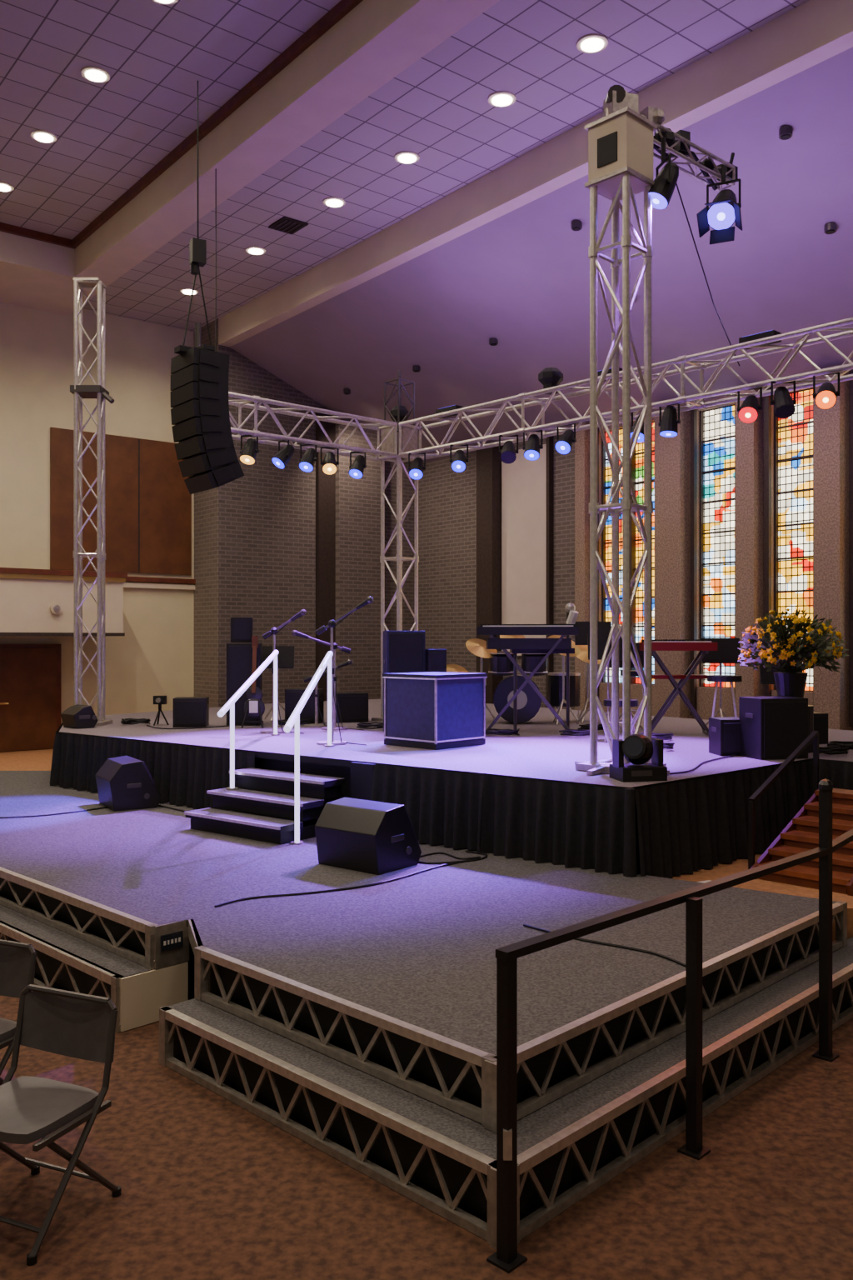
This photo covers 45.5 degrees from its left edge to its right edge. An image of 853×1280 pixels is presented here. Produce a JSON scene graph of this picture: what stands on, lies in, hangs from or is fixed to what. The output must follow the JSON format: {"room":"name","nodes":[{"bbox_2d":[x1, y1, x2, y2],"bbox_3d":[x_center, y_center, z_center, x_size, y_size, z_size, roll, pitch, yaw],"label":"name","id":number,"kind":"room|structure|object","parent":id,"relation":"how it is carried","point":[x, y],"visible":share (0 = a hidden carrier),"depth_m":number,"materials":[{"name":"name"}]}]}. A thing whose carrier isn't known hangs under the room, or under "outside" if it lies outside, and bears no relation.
{"room":"church auditorium","nodes":[
{"label":"church auditorium","id":0,"kind":"room"},
{"bbox_2d":[0,230,74,309],"bbox_3d":[-9.923,-5.465,11.616,11.200,0.650,1.760,0,0,-38],"label":"wall header","id":1,"kind":"structure","parent":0,"point":[32,271],"depth_m":14.29,"materials":[{"name":"beige paint"}]},
{"bbox_2d":[0,0,363,249],"bbox_3d":[-2.192,-5.590,1.857,11.200,0.100,23.140,0,0,-38],"label":"trim","id":2,"kind":"structure","parent":1,"relation":"attached to","point":[342,7],"depth_m":11.02,"materials":[{"name":"brown wood"}]},
{"bbox_2d":[0,302,194,722],"bbox_3d":[-9.516,-1.940,13.253,13.870,8.200,0.300,0,0,-38],"label":"wall","id":3,"kind":"structure","parent":0,"point":[155,655],"depth_m":16.36,"materials":[{"name":"yellow paint"}]},
{"bbox_2d":[0,644,61,752],"bbox_3d":[-6.536,0.880,15.297,2.080,1.640,0.194,0,0,-38],"label":"door","id":4,"kind":"structure","parent":3,"relation":"in","point":[31,674],"depth_m":15.64,"materials":[{"name":"brown wood"}]},
{"bbox_2d":[0,567,127,636],"bbox_3d":[-9.743,-0.550,12.275,12.300,0.980,0.950,0,0,-38],"label":"balcony","id":5,"kind":"object","parent":3,"relation":"attached to","point":[27,595],"visible":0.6,"depth_m":15.04,"materials":[{"name":"beige paint"}]},
{"bbox_2d":[50,426,191,574],"bbox_3d":[-4.958,-2.220,16.646,2.370,2.220,0.040,0,0,-38],"label":"acoustic panel","id":6,"kind":"object","parent":3,"relation":"attached to","point":[148,499],"visible":0.93,"depth_m":16.64,"materials":[{"name":"brown wood"}]},
{"bbox_2d":[123,582,194,589],"bbox_3d":[-4.587,-0.900,16.927,1.560,0.080,0.061,0,0,-38],"label":"trim","id":7,"kind":"structure","parent":3,"relation":"attached to","point":[135,585],"depth_m":16.98,"materials":[{"name":"beige paint"}]},
{"bbox_2d":[125,576,195,584],"bbox_3d":[-4.581,-1.000,16.919,1.560,0.080,0.080,0,0,-38],"label":"trim","id":8,"kind":"structure","parent":3,"relation":"attached to","point":[142,579],"depth_m":16.98,"materials":[{"name":"brown wood"}]},
{"bbox_2d":[0,0,340,239],"bbox_3d":[-2.976,-5.715,1.236,13.200,0.150,23.140,0,0,-38],"label":"ceiling","id":9,"kind":"structure","parent":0,"point":[110,134],"depth_m":10.29,"materials":[{"name":"tile"}]},
{"bbox_2d":[30,130,56,143],"bbox_3d":[-4.284,-5.628,11.375,0.277,0.025,0.277,0,0,0],"label":"recessed light","id":10,"kind":"object","parent":9,"relation":"in","point":[42,136],"visible":1,"depth_m":11.35,"materials":[{"name":"beige paint"}]},
{"bbox_2d":[80,65,109,83],"bbox_3d":[-3.297,-5.628,10.129,0.277,0.025,0.277,0,0,0],"label":"recessed light","id":11,"kind":"object","parent":9,"relation":"in","point":[92,73],"visible":1,"depth_m":10.10,"materials":[{"name":"beige paint"}]},
{"bbox_2d":[182,80,211,347],"bbox_3d":[-2.160,-4.009,9.600,0.311,2.541,0.110,0,0,-29],"label":"chain hoist","id":12,"kind":"object","parent":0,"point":[197,247],"visible":0.88,"depth_m":9.57,"materials":[{"name":"black"}]},
{"bbox_2d":[194,318,218,707],"bbox_3d":[-3.711,-1.565,17.085,0.011,7.450,0.900,0,0,-38],"label":"brick wall","id":13,"kind":"structure","parent":0,"point":[206,502],"depth_m":17.06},
{"bbox_2d":[218,345,414,706],"bbox_3d":[-1.902,-1.565,18.377,4.430,7.450,1.120,0,0,-38],"label":"brick wall","id":14,"kind":"structure","parent":0,"point":[292,539],"depth_m":17.78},
{"bbox_2d":[0,995,852,1279],"bbox_3d":[0.000,2.210,6.000,34.000,0.100,34.000,0,0,0],"label":"floor","id":15,"kind":"structure","parent":0,"point":[212,1189],"depth_m":3.92,"materials":[{"name":"brown carpet"}]},
{"bbox_2d":[0,939,36,1084],"bbox_3d":[-2.068,1.772,4.528,0.494,0.777,0.494,0,0,23],"label":"folding chair","id":16,"kind":"object","parent":15,"relation":"on","point":[17,960],"visible":0.7,"depth_m":4.64,"materials":[{"name":"grey metal"}]},
{"bbox_2d":[0,984,121,1265],"bbox_3d":[-1.488,1.772,3.828,0.494,0.777,0.494,0,0,23],"label":"folding chair","id":17,"kind":"object","parent":15,"relation":"on","point":[77,1025],"visible":1,"depth_m":3.92,"materials":[{"name":"grey metal"}]},
{"bbox_2d":[0,904,188,1033],"bbox_3d":[-4.016,2.010,8.146,6.922,0.300,0.445,0,0,44],"label":"step","id":18,"kind":"structure","parent":15,"relation":"on","point":[64,961],"depth_m":5.88,"materials":[{"name":"grey carpet"}]},
{"bbox_2d":[0,770,847,1133],"bbox_3d":[-2.828,1.887,9.200,11.875,0.541,3.343,0,0,44],"label":"deck","id":19,"kind":"object","parent":15,"relation":"on","point":[394,982],"visible":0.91,"depth_m":5.65,"materials":[{"name":"grey carpet"}]},
{"bbox_2d":[95,755,161,811],"bbox_3d":[-2.920,1.390,9.950,0.712,0.459,0.732,0,0,0],"label":"stage monitor speaker","id":20,"kind":"object","parent":19,"relation":"on","point":[123,782],"depth_m":9.72},
{"bbox_2d":[160,930,183,951],"bbox_3d":[-1.455,1.720,5.807,0.015,0.090,0.140,0,0,44],"label":"label","id":21,"kind":"object","parent":19,"relation":"attached to","point":[173,940],"visible":1,"depth_m":5.80,"materials":[{"name":"grey"}]},
{"bbox_2d":[184,767,344,844],"bbox_3d":[-1.384,1.395,8.650,1.386,0.450,1.316,0,0,0],"label":"stairs","id":22,"kind":"structure","parent":19,"relation":"on","point":[267,817],"depth_m":8.52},
{"bbox_2d":[217,650,279,789],"bbox_3d":[-1.680,0.713,9.766,0.098,1.213,2.368,0,0,3],"label":"stair handrail","id":23,"kind":"object","parent":22,"relation":"on","point":[230,705],"visible":1,"depth_m":9.24,"materials":[{"name":"white"}]},
{"bbox_2d":[283,650,334,844],"bbox_3d":[-0.991,0.863,8.738,0.098,1.514,2.126,0,0,3],"label":"stair handrail","id":24,"kind":"object","parent":19,"relation":"on","point":[295,717],"visible":1,"depth_m":8.09,"materials":[{"name":"white"}]},
{"bbox_2d":[214,857,480,907],"bbox_3d":[-0.403,1.612,6.775,2.156,0.014,0.188,0,0,-37],"label":"cable","id":25,"kind":"object","parent":19,"relation":"on","point":[464,861],"visible":1,"depth_m":6.56,"materials":[{"name":"black plastic"}]},
{"bbox_2d":[315,797,421,874],"bbox_3d":[-0.420,1.395,7.350,0.771,0.449,0.761,0,0,0],"label":"stage monitor speaker","id":26,"kind":"object","parent":19,"relation":"on","point":[360,835],"visible":1,"depth_m":7.17},
{"bbox_2d":[523,924,685,966],"bbox_3d":[0.949,1.612,5.398,1.063,0.014,0.086,0,0,45],"label":"cable","id":27,"kind":"object","parent":19,"relation":"on","point":[524,925],"visible":0.8,"depth_m":5.34,"materials":[{"name":"black plastic"}]},
{"bbox_2d":[159,936,852,1249],"bbox_3d":[0.924,2.020,5.899,2.314,0.280,4.244,0,0,44],"label":"step","id":28,"kind":"structure","parent":15,"relation":"on","point":[440,1158],"depth_m":4.34,"materials":[{"name":"grey carpet"}]},
{"bbox_2d":[486,779,852,1273],"bbox_3d":[1.647,1.440,4.831,3.869,1.440,0.156,0,0,-44],"label":"handrail","id":29,"kind":"object","parent":15,"relation":"on","point":[507,1257],"visible":1,"depth_m":4.26,"materials":[{"name":"metal"}]},
{"bbox_2d":[0,749,852,941],"bbox_3d":[-2.000,1.930,13.710,22.000,0.460,14.580,0,0,0],"label":"floor","id":30,"kind":"structure","parent":0,"point":[30,760],"depth_m":7.42,"materials":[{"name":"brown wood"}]},
{"bbox_2d":[58,698,852,865],"bbox_3d":[0.457,1.273,11.244,7.103,0.675,11.686,0,0,-38],"label":"stage","id":31,"kind":"object","parent":30,"relation":"on","point":[540,752],"depth_m":9.53,"materials":[{"name":"black"}]},
{"bbox_2d":[60,704,97,729],"bbox_3d":[-4.046,0.891,11.853,0.364,0.259,0.307,0,0,45],"label":"stage monitor speaker","id":32,"kind":"object","parent":31,"relation":"on","point":[77,717],"visible":1,"depth_m":11.75},
{"bbox_2d":[70,277,114,725],"bbox_3d":[-3.995,-1.647,12.250,0.550,5.335,0.420,0,0,0],"label":"truss tower","id":33,"kind":"object","parent":31,"relation":"on","point":[98,391],"visible":0.9,"depth_m":12.14,"materials":[{"name":"metal"}]},
{"bbox_2d":[153,695,169,725],"bbox_3d":[-3.180,0.847,12.200,0.179,0.354,0.192,0,0,0],"label":"video camera","id":34,"kind":"object","parent":31,"relation":"on","point":[159,700],"visible":1,"depth_m":12.15,"materials":[{"name":"black"}]},
{"bbox_2d":[172,696,209,727],"bbox_3d":[-2.779,0.850,11.994,0.394,0.340,0.312,0,0,-6],"label":"amplifier","id":35,"kind":"object","parent":31,"relation":"on","point":[187,712],"visible":0.97,"depth_m":11.85,"materials":[{"name":"grey metal"}]},
{"bbox_2d":[226,643,262,725],"bbox_3d":[-2.199,0.530,12.294,0.414,0.980,0.412,0,0,-6],"label":"speaker","id":36,"kind":"object","parent":31,"relation":"on","point":[239,656],"visible":0.54,"depth_m":12.09,"materials":[{"name":"grey metal"}]},
{"bbox_2d":[230,617,253,642],"bbox_3d":[-2.239,-0.120,12.294,0.274,0.300,0.272,0,0,-11],"label":"speaker","id":37,"kind":"object","parent":36,"relation":"on","point":[241,627],"visible":0.95,"depth_m":12.16,"materials":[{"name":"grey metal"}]},
{"bbox_2d":[241,635,264,728],"bbox_3d":[-2.020,0.487,11.940,0.260,1.074,0.339,0,0,0],"label":"electric guitar","id":38,"kind":"object","parent":31,"relation":"on","point":[253,707],"visible":1,"depth_m":11.88,"materials":[{"name":"grey"}]},
{"bbox_2d":[262,645,294,721],"bbox_3d":[-1.900,0.549,12.859,0.440,0.941,0.370,0,0,0],"label":"music stand","id":39,"kind":"object","parent":31,"relation":"on","point":[286,653],"visible":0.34,"depth_m":12.90,"materials":[{"name":"metal"}]},
{"bbox_2d":[260,609,306,734],"bbox_3d":[-1.567,0.341,11.183,0.528,1.358,0.300,0,0,9],"label":"microphone stand","id":40,"kind":"object","parent":31,"relation":"on","point":[273,631],"visible":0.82,"depth_m":11.17,"materials":[{"name":"metal"}]},
{"bbox_2d":[285,688,324,724],"bbox_3d":[-1.501,0.810,12.494,0.434,0.420,0.312,0,0,6],"label":"amplifier","id":41,"kind":"object","parent":31,"relation":"on","point":[292,696],"visible":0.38,"depth_m":12.35,"materials":[{"name":"grey metal"}]},
{"bbox_2d":[291,630,363,730],"bbox_3d":[-1.098,0.452,11.596,0.836,1.137,0.317,0,0,6],"label":"microphone stand","id":42,"kind":"object","parent":31,"relation":"on","point":[294,632],"visible":0.87,"depth_m":11.58,"materials":[{"name":"metal"}]},
{"bbox_2d":[303,659,353,727],"bbox_3d":[-1.173,0.622,11.991,0.563,0.795,0.319,0,0,9],"label":"microphone stand","id":43,"kind":"object","parent":31,"relation":"on","point":[349,662],"visible":0.76,"depth_m":11.99,"materials":[{"name":"metal"}]},
{"bbox_2d":[315,595,373,745],"bbox_3d":[-0.826,0.297,9.911,0.580,1.446,0.298,0,0,34],"label":"microphone stand","id":44,"kind":"object","parent":31,"relation":"on","point":[332,623],"visible":0.94,"depth_m":9.96,"materials":[{"name":"metal"}]},
{"bbox_2d":[335,691,368,722],"bbox_3d":[-0.978,0.840,12.694,0.464,0.360,0.312,0,0,-17],"label":"amplifier","id":45,"kind":"object","parent":31,"relation":"on","point":[353,707],"visible":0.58,"depth_m":12.56,"materials":[{"name":"grey metal"}]},
{"bbox_2d":[371,370,419,721],"bbox_3d":[-0.340,-1.185,12.800,0.500,4.410,0.500,0,0,44],"label":"truss tower","id":46,"kind":"object","parent":31,"relation":"on","point":[399,413],"visible":0.75,"depth_m":12.75,"materials":[{"name":"metal"}]},
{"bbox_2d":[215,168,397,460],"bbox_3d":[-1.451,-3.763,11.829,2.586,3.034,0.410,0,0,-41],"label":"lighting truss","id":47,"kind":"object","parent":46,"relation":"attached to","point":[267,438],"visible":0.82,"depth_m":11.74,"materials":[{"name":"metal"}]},
{"bbox_2d":[240,435,259,464],"bbox_3d":[-1.969,-2.125,11.259,0.212,0.350,0.213,0,0,-26],"label":"spotlight","id":48,"kind":"object","parent":47,"relation":"hanging from","point":[250,450],"visible":0.94,"depth_m":11.23,"materials":[{"name":"black"}]},
{"bbox_2d":[272,440,294,468],"bbox_3d":[-1.633,-2.125,11.559,0.245,0.351,0.228,0,0,0],"label":"spotlight","id":49,"kind":"object","parent":47,"relation":"hanging from","point":[282,458],"visible":0.99,"depth_m":11.51,"materials":[{"name":"black"}]},
{"bbox_2d":[299,443,317,471],"bbox_3d":[-1.369,-2.124,11.786,0.218,0.352,0.246,0,0,0],"label":"spotlight","id":50,"kind":"object","parent":47,"relation":"hanging from","point":[307,461],"visible":0.94,"depth_m":11.75,"materials":[{"name":"black"}]},
{"bbox_2d":[320,446,339,474],"bbox_3d":[-1.143,-2.125,11.987,0.219,0.351,0.265,0,0,0],"label":"spotlight","id":51,"kind":"object","parent":47,"relation":"hanging from","point":[329,463],"visible":0.98,"depth_m":11.94,"materials":[{"name":"black"}]},
{"bbox_2d":[349,451,366,478],"bbox_3d":[-0.827,-2.124,12.259,0.216,0.351,0.242,0,0,0],"label":"spotlight","id":52,"kind":"object","parent":47,"relation":"hanging from","point":[357,469],"visible":0.97,"depth_m":12.22,"materials":[{"name":"black"}]},
{"bbox_2d":[399,317,852,459],"bbox_3d":[2.347,-2.470,9.973,0.410,0.447,7.433,0,0,-44],"label":"lighting truss","id":53,"kind":"object","parent":46,"relation":"attached to","point":[700,365],"visible":0.98,"depth_m":9.91,"materials":[{"name":"metal"}]},
{"bbox_2d":[408,452,426,479],"bbox_3d":[-0.114,-2.125,12.355,0.220,0.351,0.261,0,0,0],"label":"spotlight","id":54,"kind":"object","parent":53,"relation":"hanging from","point":[417,469],"visible":1,"depth_m":12.31,"materials":[{"name":"black"}]},
{"bbox_2d":[450,444,469,472],"bbox_3d":[0.382,-2.125,11.835,0.220,0.350,0.269,0,0,0],"label":"spotlight","id":55,"kind":"object","parent":53,"relation":"hanging from","point":[458,462],"visible":1,"depth_m":11.78,"materials":[{"name":"black"}]},
{"bbox_2d":[499,434,518,463],"bbox_3d":[0.912,-2.126,11.278,0.220,0.348,0.275,0,0,0],"label":"spotlight","id":56,"kind":"object","parent":53,"relation":"hanging from","point":[508,455],"visible":1,"depth_m":11.22,"materials":[{"name":"black"}]},
{"bbox_2d":[522,430,543,460],"bbox_3d":[1.147,-2.124,11.012,0.215,0.351,0.225,0,0,-24],"label":"spotlight","id":57,"kind":"object","parent":53,"relation":"hanging from","point":[532,447],"visible":1,"depth_m":10.98,"materials":[{"name":"black"}]},
{"bbox_2d":[538,367,563,394],"bbox_3d":[1.348,-2.817,11.024,0.251,0.274,0.251,0,0,22],"label":"moving-head light","id":58,"kind":"object","parent":53,"relation":"on","point":[548,377],"visible":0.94,"depth_m":10.94,"materials":[{"name":"black"}]},
{"bbox_2d":[555,423,576,454],"bbox_3d":[1.460,-2.126,10.686,0.225,0.349,0.258,0,0,0],"label":"spotlight","id":59,"kind":"object","parent":53,"relation":"hanging from","point":[564,444],"visible":1,"depth_m":10.63,"materials":[{"name":"black"}]},
{"bbox_2d":[658,403,680,437],"bbox_3d":[2.337,-2.131,9.774,0.193,0.337,0.187,0,0,0],"label":"spotlight","id":60,"kind":"object","parent":53,"relation":"hanging from","point":[669,422],"visible":1,"depth_m":9.73,"materials":[{"name":"black"}]},
{"bbox_2d":[737,387,762,423],"bbox_3d":[2.910,-2.126,9.166,0.225,0.347,0.266,0,0,0],"label":"spotlight","id":61,"kind":"object","parent":53,"relation":"hanging from","point":[748,412],"visible":1,"depth_m":9.12,"materials":[{"name":"black"}]},
{"bbox_2d":[739,330,781,349],"bbox_3d":[3.035,-2.733,9.248,0.140,0.086,0.340,0,0,-44],"label":"uplight","id":62,"kind":"object","parent":53,"relation":"on","point":[772,332],"visible":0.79,"depth_m":9.19,"materials":[{"name":"black"}]},
{"bbox_2d":[770,380,796,418],"bbox_3d":[3.137,-2.125,8.924,0.214,0.351,0.225,0,0,45],"label":"spotlight","id":63,"kind":"object","parent":53,"relation":"hanging from","point":[784,405],"visible":1,"depth_m":8.90,"materials":[{"name":"black"}]},
{"bbox_2d":[813,371,840,409],"bbox_3d":[3.400,-2.128,8.655,0.227,0.345,0.278,0,0,0],"label":"spotlight","id":64,"kind":"object","parent":53,"relation":"hanging from","point":[826,397],"visible":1,"depth_m":8.59,"materials":[{"name":"black"}]},
{"bbox_2d":[383,630,425,731],"bbox_3d":[-0.249,0.460,11.194,0.434,1.120,0.412,0,0,-9],"label":"speaker","id":65,"kind":"object","parent":31,"relation":"on","point":[403,651],"visible":0.27,"depth_m":10.99,"materials":[{"name":"grey metal"}]},
{"bbox_2d":[382,671,487,749],"bbox_3d":[0.080,0.670,9.900,0.725,0.690,0.725,0,0,44],"label":"flight case","id":66,"kind":"object","parent":31,"relation":"on","point":[428,710],"visible":1,"depth_m":9.66,"materials":[{"name":"blue"}]},
{"bbox_2d":[425,649,446,672],"bbox_3d":[0.101,0.560,11.094,0.214,0.920,0.262,0,0,-9],"label":"speaker","id":67,"kind":"object","parent":31,"relation":"on","point":[436,659],"visible":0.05,"depth_m":10.97,"materials":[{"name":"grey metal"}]},
{"bbox_2d":[50,722,852,878],"bbox_3d":[-0.423,1.358,9.413,11.336,0.667,2.535,0,0,29],"label":"stage skirt","id":68,"kind":"object","parent":31,"relation":"attached to","point":[686,827],"visible":0.84,"depth_m":7.79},
{"bbox_2d":[446,635,601,724],"bbox_3d":[1.219,0.453,12.648,2.022,1.145,0.868,0,0,0],"label":"drum kit","id":69,"kind":"object","parent":31,"relation":"on","point":[529,702],"visible":0.55,"depth_m":12.32,"materials":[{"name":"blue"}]},
{"bbox_2d":[477,602,579,729],"bbox_3d":[1.131,0.300,11.274,1.155,1.440,0.653,0,0,0],"label":"electronic keyboard","id":70,"kind":"object","parent":31,"relation":"on","point":[548,646],"visible":0.91,"depth_m":11.08,"materials":[{"name":"black plastic"}]},
{"bbox_2d":[575,621,611,724],"bbox_3d":[2.000,0.399,12.159,0.440,1.241,0.370,0,0,0],"label":"music stand","id":71,"kind":"object","parent":31,"relation":"on","point":[584,627],"visible":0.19,"depth_m":12.20,"materials":[{"name":"metal"}]},
{"bbox_2d":[587,633,622,736],"bbox_3d":[1.950,0.474,10.859,0.440,1.091,0.370,0,0,0],"label":"music stand","id":72,"kind":"object","parent":31,"relation":"on","point":[602,638],"visible":0.5,"depth_m":10.89,"materials":[{"name":"metal"}]},
{"bbox_2d":[604,699,638,742],"bbox_3d":[1.950,0.811,10.200,0.336,0.423,0.336,0,0,18],"label":"stool","id":73,"kind":"object","parent":31,"relation":"on","point":[634,702],"visible":0.38,"depth_m":10.11,"materials":[{"name":"metal"}]},
{"bbox_2d":[610,642,644,729],"bbox_3d":[2.250,0.524,11.359,0.440,0.991,0.370,0,0,0],"label":"music stand","id":74,"kind":"object","parent":31,"relation":"on","point":[641,652],"visible":0.06,"depth_m":11.39,"materials":[{"name":"metal"}]},
{"bbox_2d":[610,733,667,782],"bbox_3d":[1.554,0.853,7.428,0.346,0.335,0.305,0,0,-11],"label":"moving-head light","id":75,"kind":"object","parent":31,"relation":"on","point":[637,749],"visible":1,"depth_m":7.36,"materials":[{"name":"black"}]},
{"bbox_2d":[575,85,738,774],"bbox_3d":[1.952,-1.636,8.105,1.698,5.303,0.780,0,0,-20],"label":"truss tower","id":76,"kind":"object","parent":31,"relation":"on","point":[622,143],"visible":0.94,"depth_m":7.92,"materials":[{"name":"metal"}]},
{"bbox_2d":[648,136,679,209],"bbox_3d":[1.841,-3.668,7.978,0.240,0.543,0.250,0,0,38],"label":"spotlight","id":77,"kind":"object","parent":76,"relation":"attached to","point":[662,192],"visible":0.98,"depth_m":7.92,"materials":[{"name":"black"}]},
{"bbox_2d":[675,183,739,366],"bbox_3d":[2.501,-3.280,9.049,0.014,1.229,2.030,0,0,33],"label":"cable","id":78,"kind":"object","parent":76,"relation":"attached to","point":[677,183],"visible":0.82,"depth_m":8.90,"materials":[{"name":"black plastic"}]},
{"bbox_2d":[696,165,742,244],"bbox_3d":[2.444,-3.606,8.395,0.343,0.667,0.520,0,0,25],"label":"spotlight","id":79,"kind":"object","parent":76,"relation":"attached to","point":[724,211],"visible":1,"depth_m":8.36,"materials":[{"name":"black"}]},
{"bbox_2d":[640,639,717,735],"bbox_3d":[2.720,0.505,11.009,0.810,1.020,0.482,0,0,0],"label":"electronic keyboard","id":80,"kind":"object","parent":31,"relation":"on","point":[704,646],"visible":0.83,"depth_m":10.87,"materials":[{"name":"red paint"}]},
{"bbox_2d":[700,638,742,729],"bbox_3d":[3.300,0.499,11.359,0.440,1.041,0.370,0,0,0],"label":"music stand","id":81,"kind":"object","parent":31,"relation":"on","point":[727,652],"visible":0.63,"depth_m":11.39,"materials":[{"name":"metal"}]},
{"bbox_2d":[709,717,740,755],"bbox_3d":[2.701,0.860,9.074,0.274,0.320,0.292,0,0,-6],"label":"speaker","id":82,"kind":"object","parent":31,"relation":"on","point":[724,732],"visible":0.78,"depth_m":8.93,"materials":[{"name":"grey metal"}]},
{"bbox_2d":[707,675,742,717],"bbox_3d":[3.020,0.691,10.300,0.336,0.662,0.336,0,0,18],"label":"stool","id":83,"kind":"object","parent":31,"relation":"on","point":[724,678],"visible":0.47,"depth_m":10.18,"materials":[{"name":"metal"}]},
{"bbox_2d":[739,695,808,759],"bbox_3d":[3.022,0.760,8.844,0.474,0.520,0.352,0,0,-14],"label":"speaker","id":84,"kind":"object","parent":31,"relation":"on","point":[772,727],"visible":1,"depth_m":8.69,"materials":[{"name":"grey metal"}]},
{"bbox_2d":[760,663,803,684],"bbox_3d":[3.700,0.599,10.559,0.440,0.841,0.370,0,0,0],"label":"music stand","id":85,"kind":"object","parent":31,"relation":"on","point":[767,677],"visible":0.07,"depth_m":10.58,"materials":[{"name":"metal"}]},
{"bbox_2d":[737,608,850,753],"bbox_3d":[3.357,0.361,9.342,0.972,1.317,0.903,0,0,0],"label":"flower arrangement","id":86,"kind":"object","parent":31,"relation":"on","point":[781,647],"visible":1,"depth_m":9.21,"materials":[{"name":"yellow"}]},
{"bbox_2d":[814,711,828,744],"bbox_3d":[3.751,0.870,10.094,0.364,0.300,0.312,0,0,-11],"label":"amplifier","id":87,"kind":"object","parent":31,"relation":"on","point":[821,719],"visible":0.27,"depth_m":9.96,"materials":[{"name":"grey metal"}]},
{"bbox_2d":[748,730,852,895],"bbox_3d":[2.980,1.219,7.458,0.780,0.986,1.283,0,0,44],"label":"wooden stairs","id":88,"kind":"structure","parent":30,"relation":"on","point":[801,834],"depth_m":7.41,"materials":[{"name":"red wood"}]},
{"bbox_2d":[82,0,809,331],"bbox_3d":[2.893,-5.365,7.008,2.170,0.150,24.900,0,0,-38],"label":"ceiling","id":89,"kind":"structure","parent":0,"point":[438,109],"depth_m":10.59,"materials":[{"name":"tile"}]},
{"bbox_2d":[35,0,499,314],"bbox_3d":[1.847,-5.465,6.179,0.500,0.650,24.900,0,0,-38],"label":"ceiling beam","id":90,"kind":"structure","parent":89,"relation":"attached to","point":[377,40],"depth_m":10.24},
{"bbox_2d":[268,215,308,234],"bbox_3d":[-1.763,-5.275,12.951,0.350,0.030,0.400,0,0,-38],"label":"ceiling vent","id":91,"kind":"object","parent":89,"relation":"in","point":[285,224],"visible":1,"depth_m":12.92,"materials":[{"name":"brown metal"}]},
{"bbox_2d":[322,196,345,207],"bbox_3d":[-1.113,-5.277,12.267,0.277,0.025,0.277,0,0,0],"label":"recessed light","id":92,"kind":"object","parent":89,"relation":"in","point":[331,202],"visible":1,"depth_m":12.23,"materials":[{"name":"beige paint"}]},
{"bbox_2d":[394,150,419,164],"bbox_3d":[-0.212,-5.277,11.131,0.277,0.025,0.277,0,0,0],"label":"recessed light","id":93,"kind":"object","parent":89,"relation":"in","point":[404,157],"visible":1,"depth_m":11.10,"materials":[{"name":"beige paint"}]},
{"bbox_2d":[487,90,516,107],"bbox_3d":[0.738,-5.277,9.931,0.276,0.025,0.277,0,0,0],"label":"recessed light","id":94,"kind":"object","parent":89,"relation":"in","point":[501,98],"visible":1,"depth_m":9.90,"materials":[{"name":"beige paint"}]},
{"bbox_2d":[218,0,852,346],"bbox_3d":[4.121,-5.150,7.407,0.250,0.580,24.000,0,0,-38],"label":"ceiling beam","id":95,"kind":"structure","parent":89,"relation":"attached to","point":[814,32],"depth_m":10.78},
{"bbox_2d":[576,33,608,53],"bbox_3d":[1.470,-5.277,9.006,0.277,0.025,0.277,0,0,0],"label":"recessed light","id":96,"kind":"object","parent":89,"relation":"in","point":[593,42],"visible":1,"depth_m":8.98,"materials":[{"name":"beige paint"}]},
{"bbox_2d":[230,46,852,463],"bbox_3d":[5.697,-4.175,8.687,4.050,1.730,24.050,0,0,-38],"label":"ceiling","id":97,"kind":"structure","parent":0,"point":[520,279],"depth_m":12.47,"materials":[{"name":"paint"}]},
{"bbox_2d":[170,344,244,494],"bbox_3d":[-2.083,-2.070,9.662,0.718,1.330,0.713,0,0,0],"label":"speaker","id":98,"kind":"object","parent":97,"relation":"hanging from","point":[200,416],"visible":1,"depth_m":9.45},
{"bbox_2d":[418,377,852,730],"bbox_3d":[4.895,-0.585,13.122,0.300,5.490,16.000,0,0,-38],"label":"wall","id":99,"kind":"structure","parent":0,"point":[447,497],"depth_m":18.06,"materials":[{"name":"brick"}]},
{"bbox_2d":[476,435,553,707],"bbox_3d":[1.460,-0.815,17.016,0.250,5.030,1.610,0,0,-38],"label":"trim","id":100,"kind":"structure","parent":99,"relation":"attached to","point":[488,460],"depth_m":17.32,"materials":[{"name":"brown metal"}]},
{"bbox_2d":[501,444,546,655],"bbox_3d":[1.644,-1.465,16.945,0.050,3.450,1.090,0,0,-38],"label":"wall panel","id":101,"kind":"object","parent":99,"relation":"attached to","point":[523,480],"visible":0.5,"depth_m":16.94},
{"bbox_2d":[601,421,654,684],"bbox_3d":[3.094,-1.280,15.299,0.140,3.880,1.150,0,0,-38],"label":"window","id":102,"kind":"structure","parent":99,"relation":"in","point":[637,461],"depth_m":15.27,"materials":[{"name":"multicoloured glass"}]},
{"bbox_2d":[575,364,852,729],"bbox_3d":[4.101,-0.825,13.705,0.220,5.050,5.500,0,0,-38],"label":"pilasters","id":103,"kind":"object","parent":99,"relation":"attached to","point":[676,457],"visible":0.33,"depth_m":13.44,"materials":[{"name":"brown brick"}]},
{"bbox_2d":[700,404,734,688],"bbox_3d":[4.087,-1.280,14.077,0.100,3.880,0.660,0,0,-38],"label":"window","id":104,"kind":"structure","parent":99,"relation":"in","point":[717,425],"depth_m":14.15,"materials":[{"name":"multicoloured glass"}]},
{"bbox_2d":[774,387,813,691],"bbox_3d":[4.811,-1.280,13.164,0.100,3.880,0.630,0,0,-38],"label":"window","id":105,"kind":"structure","parent":99,"relation":"in","point":[793,435],"depth_m":13.20,"materials":[{"name":"multicoloured glass"}]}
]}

